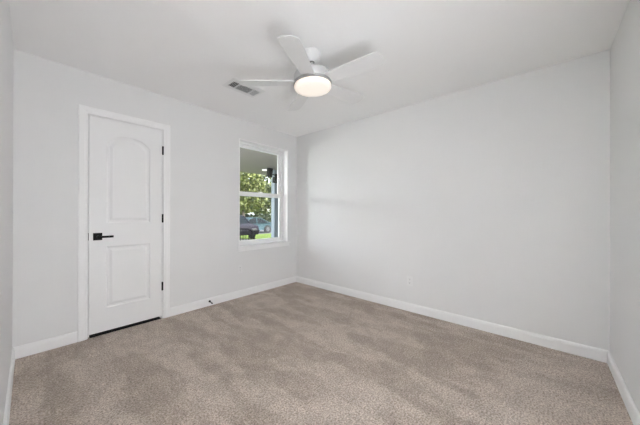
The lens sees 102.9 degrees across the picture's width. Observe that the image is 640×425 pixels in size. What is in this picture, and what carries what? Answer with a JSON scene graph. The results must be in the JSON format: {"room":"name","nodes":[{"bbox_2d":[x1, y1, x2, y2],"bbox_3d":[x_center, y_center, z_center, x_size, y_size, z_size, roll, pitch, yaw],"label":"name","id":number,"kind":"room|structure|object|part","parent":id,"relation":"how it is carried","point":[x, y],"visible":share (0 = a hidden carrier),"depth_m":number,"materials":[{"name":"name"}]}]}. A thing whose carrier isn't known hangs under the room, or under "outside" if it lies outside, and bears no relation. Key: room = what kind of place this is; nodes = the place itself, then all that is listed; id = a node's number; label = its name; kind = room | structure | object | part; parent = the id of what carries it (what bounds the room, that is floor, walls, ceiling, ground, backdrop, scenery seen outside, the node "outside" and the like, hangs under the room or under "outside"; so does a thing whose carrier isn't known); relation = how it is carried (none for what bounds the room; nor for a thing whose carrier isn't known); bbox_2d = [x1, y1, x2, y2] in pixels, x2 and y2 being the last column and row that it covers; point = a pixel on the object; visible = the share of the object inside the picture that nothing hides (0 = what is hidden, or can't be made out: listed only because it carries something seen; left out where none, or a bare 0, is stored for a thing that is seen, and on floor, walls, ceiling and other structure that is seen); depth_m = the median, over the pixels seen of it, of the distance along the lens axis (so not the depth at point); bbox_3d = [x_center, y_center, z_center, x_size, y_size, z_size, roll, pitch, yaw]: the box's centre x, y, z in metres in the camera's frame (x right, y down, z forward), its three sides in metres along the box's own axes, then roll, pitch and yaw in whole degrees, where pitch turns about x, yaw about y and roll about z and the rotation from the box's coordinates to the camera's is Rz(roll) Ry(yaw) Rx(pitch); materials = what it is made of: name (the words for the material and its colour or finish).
{"room":"empty bedroom","nodes":[
{"label":"empty bedroom","id":0,"kind":"room"},
{"bbox_2d":[0,0,13,424],"bbox_3d":[-1.083,-0.022,0.758,3.641,2.520,0.120,0,0,41],"label":"wall","id":1,"kind":"structure","parent":0,"point":[6,39],"depth_m":1.40,"materials":[{"name":"white paint"}]},
{"bbox_2d":[3,348,14,424],"bbox_3d":[-1.087,1.110,0.847,3.521,0.095,0.014,0,0,41],"label":"baseboard","id":2,"kind":"structure","parent":1,"relation":"attached to","point":[12,363],"depth_m":1.54,"materials":[{"name":"white wood"}]},
{"bbox_2d":[12,49,296,346],"bbox_3d":[-1.480,-0.020,3.218,0.200,2.520,3.296,0,0,41],"label":"wall","id":3,"kind":"structure","parent":0,"point":[205,258],"depth_m":2.42,"materials":[{"name":"white paint"}]},
{"bbox_2d":[12,331,76,358],"bbox_3d":[-2.288,1.108,2.137,0.014,0.095,0.370,0,0,41],"label":"baseboard","id":4,"kind":"structure","parent":3,"relation":"attached to","point":[36,347],"depth_m":2.12,"materials":[{"name":"white wood"}]},
{"bbox_2d":[77,104,169,341],"bbox_3d":[-1.944,0.095,2.582,0.171,2.125,0.746,0,0,41],"label":"door","id":5,"kind":"structure","parent":3,"relation":"in","point":[124,168],"depth_m":2.52,"materials":[{"name":"white paint"}]},
{"bbox_3d":[-2.076,0.225,2.381,0.010,0.068,0.065,0,0,41],"label":"handle","id":6,"kind":"part","parent":5,"relation":"part of","materials":[{"name":"black metal"}]},
{"bbox_3d":[-2.023,0.226,2.401,0.050,0.023,0.120,0,0,41],"label":"lever","id":7,"kind":"part","parent":5,"relation":"part of","materials":[{"name":"black metal"}]},
{"bbox_2d":[170,276,295,316],"bbox_3d":[-1.034,1.113,3.566,0.014,0.095,1.939,0,0,41],"label":"baseboard","id":8,"kind":"structure","parent":3,"relation":"attached to","point":[180,309],"depth_m":3.35,"materials":[{"name":"white wood"}]},
{"bbox_2d":[237,138,290,251],"bbox_3d":[-0.872,-0.239,3.881,0.220,1.552,0.951,0,0,41],"label":"window","id":9,"kind":"structure","parent":3,"relation":"in","point":[282,154],"depth_m":4.11,"materials":[{"name":"white plastic"}]},
{"bbox_3d":[-0.941,-0.613,3.931,0.026,0.746,0.813,0,0,41],"label":"sash","id":10,"kind":"part","parent":9,"relation":"part of","materials":[{"name":"white plastic"}]},
{"bbox_3d":[-0.917,0.071,3.908,0.028,0.746,0.813,0,0,41],"label":"sash","id":11,"kind":"part","parent":9,"relation":"part of","materials":[{"name":"white plastic"}]},
{"bbox_3d":[-0.846,0.481,3.855,0.145,0.022,0.951,0,0,41],"label":"sill","id":12,"kind":"part","parent":9,"relation":"part of","materials":[{"name":"white wood"}]},
{"bbox_2d":[240,147,276,174],"bbox_3d":[1.122,-1.336,9.124,3.679,0.180,12.640,0,0,41],"label":"ceiling","id":13,"kind":"structure","parent":0,"point":[251,161],"depth_m":6.29,"materials":[{"name":"grey paint"}]},
{"bbox_2d":[9,0,629,136],"bbox_3d":[-0.107,-1.352,2.019,3.841,0.150,3.296,0,0,41],"label":"ceiling","id":14,"kind":"structure","parent":0,"point":[181,50],"depth_m":1.90,"materials":[{"name":"white paint"}]},
{"bbox_2d":[222,78,264,97],"bbox_3d":[-0.781,-1.272,2.627,0.236,0.012,0.366,0,0,41],"label":"ceiling vent","id":15,"kind":"object","parent":14,"relation":"in","point":[251,91],"visible":0.94,"depth_m":2.62,"materials":[{"name":"white metal"}]},
{"bbox_2d":[239,35,383,110],"bbox_3d":[-0.026,-1.125,2.043,1.095,0.302,1.092,0,0,41],"label":"ceiling fan","id":16,"kind":"object","parent":14,"relation":"hanging from","point":[311,79],"visible":1,"depth_m":1.93,"materials":[{"name":"white metal"}]},
{"bbox_3d":[-0.406,-1.021,2.013,0.447,0.006,0.140,-2,11,-4],"label":"blade","id":17,"kind":"part","parent":16,"relation":"part of","materials":[{"name":"white plastic"}]},
{"bbox_3d":[-0.141,-1.031,1.701,0.140,0.006,0.447,9,3,13],"label":"blade","id":18,"kind":"part","parent":16,"relation":"part of","materials":[{"name":"white plastic"}]},
{"bbox_3d":[-0.190,-1.030,2.362,0.140,0.006,0.447,-14,5,-22],"label":"blade","id":19,"kind":"part","parent":16,"relation":"part of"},
{"bbox_3d":[0.207,-1.047,2.264,0.447,0.006,0.140,-3,-11,-40],"label":"blade","id":20,"kind":"part","parent":16,"relation":"part of","materials":[{"name":"white plastic"}]},
{"bbox_3d":[0.238,-1.048,1.856,0.447,0.006,0.140,-2,-11,32],"label":"blade","id":21,"kind":"part","parent":16,"relation":"part of","materials":[{"name":"white plastic"}]},
{"bbox_2d":[9,282,632,424],"bbox_3d":[-0.040,1.203,1.951,3.642,0.080,3.296,0,0,41],"label":"floor","id":22,"kind":"structure","parent":0,"point":[296,353],"depth_m":1.83,"materials":[{"name":"beige carpet"}]},
{"bbox_2d":[296,49,609,350],"bbox_3d":[1.011,-0.013,3.146,3.641,2.520,0.120,0,0,41],"label":"wall","id":23,"kind":"structure","parent":0,"point":[494,197],"depth_m":2.54,"materials":[{"name":"white paint"}]},
{"bbox_2d":[407,276,412,285],"bbox_3d":[1.061,0.810,3.014,0.070,0.115,0.008,0,0,41],"label":"wall outlet","id":24,"kind":"object","parent":23,"relation":"attached to","point":[409,278],"visible":1,"depth_m":3.01,"materials":[{"name":"white plastic"}]},
{"bbox_2d":[296,276,607,362],"bbox_3d":[0.918,1.119,3.134,3.521,0.095,0.014,0,0,41],"label":"baseboard","id":25,"kind":"structure","parent":23,"relation":"attached to","point":[598,354],"depth_m":2.54,"materials":[{"name":"white wood"}]},
{"bbox_2d":[610,0,639,412],"bbox_3d":[1.288,-0.015,0.791,0.120,2.520,3.056,0,0,41],"label":"wall","id":26,"kind":"structure","parent":0,"point":[625,48],"depth_m":1.59,"materials":[{"name":"white paint"}]},
{"bbox_2d":[607,351,639,424],"bbox_3d":[1.567,1.118,1.214,0.014,0.095,2.046,0,0,41],"label":"baseboard","id":27,"kind":"structure","parent":26,"relation":"attached to","point":[633,412],"depth_m":1.57,"materials":[{"name":"white wood"}]},
{"bbox_3d":[1.095,1.374,9.138,3.729,0.200,12.640,0,0,41],"label":"floor","id":28,"kind":"structure","parent":0,"visible":0},
{"bbox_2d":[240,228,254,239],"bbox_3d":[-1.782,0.806,5.872,0.566,0.914,0.621,0,0,-19],"label":"patio chair","id":29,"kind":"object","parent":28,"relation":"on","point":[240,228],"visible":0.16,"depth_m":5.65,"materials":[{"name":"black metal"}]},
{"bbox_2d":[271,170,277,237],"bbox_3d":[-1.347,0.005,7.600,0.200,2.520,0.200,0,0,41],"label":"porch post","id":30,"kind":"object","parent":28,"relation":"on","point":[274,201],"visible":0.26,"depth_m":7.55,"materials":[{"name":"grey paint"}]},
{"bbox_2d":[266,168,276,182],"bbox_3d":[-1.328,-1.051,7.344,0.207,0.419,0.465,0,0,41],"label":"light","id":31,"kind":"object","parent":30,"relation":"attached to","point":[269,173],"visible":0.7,"depth_m":7.19,"materials":[{"name":"black metal"}]},
{"bbox_3d":[-6.154,1.976,17.048,5.500,0.370,1.700,0,0,41],"label":"driveway","id":32,"kind":"object","parent":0,"visible":0},
{"bbox_2d":[240,215,258,238],"bbox_3d":[-6.253,1.004,18.070,1.890,1.695,4.600,0,0,-43],"label":"hatchback","id":33,"kind":"object","parent":32,"relation":"on","point":[244,223],"visible":0.16,"depth_m":16.92,"materials":[{"name":"black paint"}]},
{"label":"outside","id":34,"kind":"structure","parent":0,"visible":0},
{"bbox_3d":[-19.378,1.978,50.124,44.000,0.260,110.000,0,0,41],"label":"lawn","id":35,"kind":"structure","parent":34,"visible":0},
{"bbox_2d":[240,172,267,215],"bbox_3d":[-9.096,-1.723,30.432,5.084,7.295,7.118,0,0,41],"label":"shade tree","id":36,"kind":"object","parent":35,"relation":"on","point":[248,204],"visible":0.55,"depth_m":29.85,"materials":[{"name":"green plant"}]},
{"bbox_2d":[241,213,270,221],"bbox_3d":[-8.603,1.034,33.453,1.493,2.060,11.364,0,0,41],"label":"hedge","id":37,"kind":"object","parent":35,"relation":"on","point":[267,217],"visible":0.14,"depth_m":34.12,"materials":[{"name":"green plant"}]},
{"bbox_2d":[253,174,270,215],"bbox_3d":[-8.536,-2.335,39.808,4.868,8.544,8.342,0,0,41],"label":"tree","id":38,"kind":"object","parent":35,"relation":"on","point":[266,209],"visible":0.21,"depth_m":38.32,"materials":[{"name":"green plant"}]},
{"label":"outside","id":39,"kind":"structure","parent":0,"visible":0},
{"bbox_2d":[240,233,270,239],"bbox_3d":[0.176,1.653,19.678,11.550,0.500,60.000,0,0,41],"label":"lawn","id":40,"kind":"structure","parent":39,"point":[259,236],"depth_m":19.57,"materials":[{"name":"green plant"}]},
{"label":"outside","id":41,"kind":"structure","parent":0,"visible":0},
{"bbox_3d":[-3.502,2.033,29.552,7.000,0.200,100.000,0,0,41],"label":"street","id":42,"kind":"object","parent":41,"visible":0},
{"bbox_2d":[246,217,270,232],"bbox_3d":[-6.542,1.220,23.656,1.870,1.515,4.660,0,0,41],"label":"sedan","id":43,"kind":"object","parent":42,"relation":"on","point":[264,225],"visible":0.3,"depth_m":23.79,"materials":[{"name":"blue metal"}]}
]}

